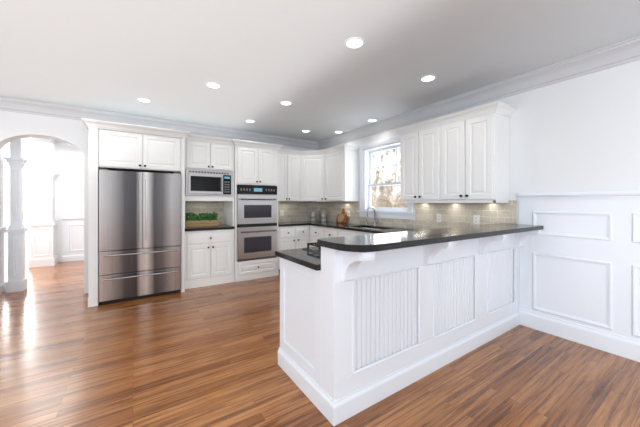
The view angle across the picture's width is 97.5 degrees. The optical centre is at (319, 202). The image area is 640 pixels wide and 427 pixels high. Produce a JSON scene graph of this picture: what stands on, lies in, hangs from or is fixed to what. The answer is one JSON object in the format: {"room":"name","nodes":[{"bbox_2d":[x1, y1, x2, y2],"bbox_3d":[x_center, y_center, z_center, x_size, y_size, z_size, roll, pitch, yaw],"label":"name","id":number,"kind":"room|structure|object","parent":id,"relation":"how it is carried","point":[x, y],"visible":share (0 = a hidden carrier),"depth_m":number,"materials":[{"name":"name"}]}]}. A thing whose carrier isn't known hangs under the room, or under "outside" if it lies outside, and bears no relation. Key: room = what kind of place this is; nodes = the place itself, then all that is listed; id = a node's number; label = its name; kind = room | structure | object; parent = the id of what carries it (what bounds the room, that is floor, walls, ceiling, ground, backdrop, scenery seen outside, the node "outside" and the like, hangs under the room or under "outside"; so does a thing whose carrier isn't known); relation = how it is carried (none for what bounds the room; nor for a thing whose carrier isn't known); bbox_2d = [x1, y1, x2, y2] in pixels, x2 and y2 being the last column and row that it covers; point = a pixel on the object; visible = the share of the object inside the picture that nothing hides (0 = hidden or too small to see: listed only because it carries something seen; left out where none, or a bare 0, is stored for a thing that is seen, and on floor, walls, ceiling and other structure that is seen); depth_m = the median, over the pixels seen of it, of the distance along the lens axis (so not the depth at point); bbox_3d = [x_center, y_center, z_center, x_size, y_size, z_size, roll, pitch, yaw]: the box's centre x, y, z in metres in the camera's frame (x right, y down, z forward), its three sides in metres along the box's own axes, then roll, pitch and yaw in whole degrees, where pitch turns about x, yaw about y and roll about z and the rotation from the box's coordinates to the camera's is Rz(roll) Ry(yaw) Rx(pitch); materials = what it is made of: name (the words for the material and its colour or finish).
{"room":"kitchen","nodes":[
{"label":"kitchen","id":0,"kind":"room"},
{"bbox_2d":[0,146,7,293],"bbox_3d":[-4.577,-0.016,3.891,0.178,2.640,0.648,0,0,-34],"label":"wall","id":1,"kind":"structure","parent":0,"point":[2,227],"depth_m":4.12,"materials":[{"name":"white paint"}]},
{"bbox_2d":[4,148,31,256],"bbox_3d":[-7.290,-0.016,7.063,1.200,2.640,0.140,0,0,-34],"label":"glazing","id":2,"kind":"object","parent":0,"point":[27,153],"visible":0.33,"depth_m":6.96,"materials":[{"name":"clear glass"}]},
{"bbox_2d":[55,148,83,261],"bbox_3d":[-4.715,-0.016,6.976,2.990,2.640,0.140,0,0,-34],"label":"wall","id":3,"kind":"structure","parent":0,"point":[69,163],"depth_m":6.28,"materials":[{"name":"white paint"}]},
{"bbox_2d":[62,217,83,261],"bbox_3d":[-4.620,0.814,6.930,2.598,0.980,0.038,0,0,-34],"label":"wainscot","id":4,"kind":"structure","parent":3,"relation":"attached to","point":[72,227],"depth_m":6.31,"materials":[{"name":"white wood"}]},
{"bbox_2d":[0,110,316,292],"bbox_3d":[-2.892,-0.046,4.502,7.060,2.700,0.200,0,0,-34],"label":"wall","id":5,"kind":"structure","parent":0,"point":[13,125],"depth_m":3.89,"materials":[{"name":"white paint"}]},
{"bbox_2d":[55,141,79,149],"bbox_3d":[-3.931,-1.269,5.672,2.848,0.130,2.896,0,0,-34],"label":"crown molding","id":6,"kind":"structure","parent":5,"relation":"attached to","point":[62,145],"depth_m":6.21,"materials":[{"name":"white wood"}]},
{"bbox_2d":[185,201,222,223],"bbox_3d":[-2.062,0.179,4.928,0.713,0.415,0.008,0,0,-34],"label":"tile backsplash","id":7,"kind":"structure","parent":5,"relation":"attached to","point":[196,207],"depth_m":4.95,"materials":[{"name":"beige tile"}]},
{"bbox_2d":[0,0,639,149],"bbox_3d":[-1.758,-1.366,2.800,7.060,0.060,13.290,0,0,-34],"label":"ceiling","id":8,"kind":"structure","parent":0,"point":[103,55],"depth_m":2.46,"materials":[{"name":"white paint"}]},
{"bbox_2d":[136,98,151,102],"bbox_3d":[-2.285,-1.331,3.645,0.176,0.008,0.176,0,0,-34],"label":"recessed light","id":9,"kind":"object","parent":8,"relation":"in","point":[144,100],"visible":1,"depth_m":3.65,"materials":[{"name":"white"}]},
{"bbox_2d":[205,82,221,88],"bbox_3d":[-1.209,-1.331,3.184,0.176,0.008,0.176,0,0,-34],"label":"recessed light","id":10,"kind":"object","parent":8,"relation":"in","point":[213,85],"visible":1,"depth_m":3.18,"materials":[{"name":"white"}]},
{"bbox_2d":[245,119,255,122],"bbox_3d":[-1.139,-1.331,4.577,0.176,0.008,0.176,0,0,-34],"label":"recessed light","id":11,"kind":"object","parent":8,"relation":"in","point":[248,120],"visible":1,"depth_m":4.59,"materials":[{"name":"white"}]},
{"bbox_2d":[279,101,292,105],"bbox_3d":[-0.454,-1.331,3.747,0.176,0.008,0.176,0,0,-34],"label":"recessed light","id":12,"kind":"object","parent":8,"relation":"in","point":[285,103],"visible":1,"depth_m":3.76,"materials":[{"name":"white"}]},
{"bbox_2d":[344,37,364,48],"bbox_3d":[0.289,-1.331,2.344,0.176,0.008,0.176,0,0,-34],"label":"recessed light","id":13,"kind":"object","parent":8,"relation":"in","point":[353,42],"visible":1,"depth_m":2.34,"materials":[{"name":"white"}]},
{"bbox_2d":[419,75,436,81],"bbox_3d":[1.157,-1.331,3.006,0.176,0.008,0.176,0,0,-34],"label":"recessed light","id":14,"kind":"object","parent":8,"relation":"in","point":[427,78],"visible":1,"depth_m":3.00,"materials":[{"name":"white"}]},
{"bbox_2d":[0,255,639,426],"bbox_3d":[-1.758,1.334,2.800,7.060,0.060,13.290,0,0,-34],"label":"floor","id":15,"kind":"structure","parent":0,"point":[207,356],"depth_m":2.17,"materials":[{"name":"brown wood"}]},
{"bbox_2d":[3,139,28,292],"bbox_3d":[-4.520,-0.015,4.186,0.215,2.637,0.215,0,0,-34],"label":"column","id":16,"kind":"structure","parent":15,"relation":"on","point":[16,282],"depth_m":4.14,"materials":[{"name":"white wood"}]},
{"bbox_2d":[28,137,58,267],"bbox_3d":[-5.793,-0.015,5.897,0.400,2.637,0.400,0,0,-34],"label":"column","id":17,"kind":"structure","parent":15,"relation":"on","point":[43,225],"depth_m":5.78,"materials":[{"name":"white wood"}]},
{"bbox_2d":[81,118,189,306],"bbox_3d":[-2.620,0.134,4.084,1.224,2.339,0.793,0,0,-34],"label":"tall cabinet","id":18,"kind":"object","parent":15,"relation":"on","point":[114,146],"visible":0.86,"depth_m":3.72,"materials":[{"name":"white wood"}]},
{"bbox_2d":[99,169,180,304],"bbox_3d":[-2.577,0.432,4.065,0.932,1.736,0.776,0,0,-34],"label":"refrigerator","id":19,"kind":"object","parent":15,"relation":"on","point":[140,213],"visible":1,"depth_m":3.76,"materials":[{"name":"silver metal"}]},
{"bbox_2d":[185,134,234,289],"bbox_3d":[-1.883,0.134,4.658,0.761,2.339,0.655,0,0,-34],"label":"tall cabinet","id":20,"kind":"object","parent":15,"relation":"on","point":[209,254],"visible":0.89,"depth_m":4.42,"materials":[{"name":"white wood"}]},
{"bbox_2d":[185,169,232,195],"bbox_3d":[-1.867,-0.315,4.635,0.709,0.407,0.595,0,0,-34],"label":"microwave","id":21,"kind":"object","parent":20,"relation":"in","point":[198,182],"depth_m":4.40,"materials":[{"name":"silver metal"}]},
{"bbox_2d":[185,224,234,230],"bbox_3d":[-1.887,0.408,4.665,0.759,0.038,0.618,0,0,-34],"label":"countertop","id":22,"kind":"structure","parent":20,"relation":"in","point":[221,226],"depth_m":4.46,"materials":[{"name":"black stone"}]},
{"bbox_2d":[185,212,218,227],"bbox_3d":[-1.949,0.269,4.637,0.516,0.238,0.181,0,0,-34],"label":"boxwood","id":23,"kind":"object","parent":22,"relation":"on","point":[203,219],"visible":1,"depth_m":4.58,"materials":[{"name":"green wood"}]},
{"bbox_2d":[231,139,282,281],"bbox_3d":[-1.228,0.134,5.077,0.911,2.339,0.683,0,0,-34],"label":"tall cabinet","id":24,"kind":"object","parent":15,"relation":"on","point":[255,163],"visible":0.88,"depth_m":4.79,"materials":[{"name":"white wood"}]},
{"bbox_2d":[237,185,276,261],"bbox_3d":[-1.206,0.334,5.044,0.713,1.276,0.647,0,0,-34],"label":"double wall oven","id":25,"kind":"object","parent":24,"relation":"in","point":[256,204],"visible":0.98,"depth_m":4.81,"materials":[{"name":"silver metal"}]},
{"bbox_2d":[278,225,381,273],"bbox_3d":[0.326,0.866,4.620,1.290,0.874,3.169,0,0,-34],"label":"base cabinet","id":26,"kind":"object","parent":15,"relation":"on","point":[289,237],"visible":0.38,"depth_m":5.17,"materials":[{"name":"white wood"}]},
{"bbox_2d":[278,220,415,233],"bbox_3d":[0.317,0.408,4.623,1.281,0.038,3.133,0,0,-34],"label":"countertop","id":27,"kind":"structure","parent":26,"relation":"on","point":[346,226],"depth_m":4.85,"materials":[{"name":"black stone"}]},
{"bbox_2d":[311,211,325,221],"bbox_3d":[-0.034,0.281,5.938,0.348,0.215,0.109,0,0,24],"label":"canisters","id":28,"kind":"object","parent":27,"relation":"on","point":[313,216],"visible":0.96,"depth_m":5.88,"materials":[{"name":"grey metal"}]},
{"bbox_2d":[336,208,346,222],"bbox_3d":[0.426,0.245,5.476,0.106,0.285,0.300,0,0,-34],"label":"wooden cutting boards","id":29,"kind":"object","parent":27,"relation":"on","point":[341,218],"visible":1,"depth_m":5.44,"materials":[{"name":"brown wood"}]},
{"bbox_2d":[366,206,378,225],"bbox_3d":[0.825,0.221,4.743,0.213,0.335,0.311,0,0,-34],"label":"chrome gooseneck faucet","id":30,"kind":"object","parent":27,"relation":"on","point":[375,223],"visible":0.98,"depth_m":4.72,"materials":[{"name":"grey metal"}]},
{"bbox_2d":[278,230,541,425],"bbox_3d":[0.948,0.786,2.591,2.505,1.034,1.004,0,0,-34],"label":"peninsula","id":31,"kind":"object","parent":15,"relation":"on","point":[357,330],"visible":0.88,"depth_m":2.00,"materials":[{"name":"white wood"}]},
{"bbox_2d":[275,248,320,270],"bbox_3d":[0.849,0.408,2.719,2.508,0.038,0.622,0,0,-34],"label":"countertop","id":32,"kind":"structure","parent":31,"relation":"on","point":[312,260],"depth_m":2.04,"materials":[{"name":"black stone"}]},
{"bbox_2d":[302,242,320,253],"bbox_3d":[0.303,0.363,2.377,0.760,0.050,0.490,0,0,-34],"label":"gas cooktop","id":33,"kind":"object","parent":32,"relation":"in","point":[317,249],"visible":0.02,"depth_m":2.30,"materials":[{"name":"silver metal"}]},
{"bbox_2d":[317,223,542,251],"bbox_3d":[1.118,0.247,2.314,2.506,0.039,0.395,0,0,-34],"label":"bar","id":34,"kind":"object","parent":31,"relation":"on","point":[394,240],"visible":1,"depth_m":1.91,"materials":[{"name":"black stone"}]},
{"bbox_2d":[320,59,639,229],"bbox_3d":[2.425,-0.016,2.763,0.140,2.640,8.590,0,0,-34],"label":"wall","id":35,"kind":"structure","parent":0,"point":[581,133],"depth_m":2.65,"materials":[{"name":"white paint"}]},
{"bbox_2d":[278,144,359,201],"bbox_3d":[-0.169,-0.533,5.363,1.290,1.005,1.383,0,0,-34],"label":"upper cabinet","id":36,"kind":"object","parent":35,"relation":"attached to","point":[330,174],"visible":0.89,"depth_m":5.44,"materials":[{"name":"white wood"}]},
{"bbox_2d":[0,35,639,149],"bbox_3d":[-0.493,-1.259,0.903,6.776,0.150,8.446,0,0,-34],"label":"crown molding","id":37,"kind":"structure","parent":35,"relation":"attached to","point":[626,51],"depth_m":3.71,"materials":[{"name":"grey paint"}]},
{"bbox_2d":[357,135,414,219],"bbox_3d":[1.111,-0.406,4.694,0.199,1.310,1.230,0,0,-34],"label":"kitchen window","id":38,"kind":"structure","parent":35,"relation":"in","point":[366,156],"depth_m":4.90,"materials":[{"name":"white wood"}]},
{"bbox_2d":[278,200,516,229],"bbox_3d":[0.527,0.179,4.318,1.290,0.416,3.895,0,0,-34],"label":"tile backsplash","id":39,"kind":"structure","parent":35,"relation":"attached to","point":[452,214],"depth_m":4.04,"materials":[{"name":"beige tile"}]},
{"bbox_2d":[437,214,440,221],"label":"backsplash outlet","id":40,"kind":"object","parent":39,"relation":"attached to","point":[438,215],"depth_m":3.81,"materials":[{"name":"white plastic"}]},
{"bbox_2d":[473,215,479,224],"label":"backsplash outlet","id":41,"kind":"object","parent":39,"relation":"attached to","point":[476,219],"depth_m":3.40,"materials":[{"name":"white plastic"}]},
{"bbox_2d":[394,101,515,202],"bbox_3d":[1.594,-0.518,3.525,0.393,1.035,1.379,0,0,-34],"label":"upper cabinet","id":42,"kind":"object","parent":35,"relation":"attached to","point":[463,156],"visible":1,"depth_m":3.22,"materials":[{"name":"white wood"}]},
{"bbox_2d":[518,190,639,361],"bbox_3d":[3.394,0.599,1.140,0.042,1.410,4.529,0,0,-34],"label":"wainscot","id":43,"kind":"structure","parent":35,"relation":"attached to","point":[579,277],"depth_m":2.59,"materials":[{"name":"white wood"}]},
{"label":"outside","id":44,"kind":"structure","parent":0,"visible":0},
{"bbox_2d":[371,147,406,207],"bbox_3d":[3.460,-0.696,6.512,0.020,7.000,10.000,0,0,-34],"label":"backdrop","id":45,"kind":"structure","parent":44,"point":[389,195],"depth_m":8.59,"materials":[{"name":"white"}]}
]}

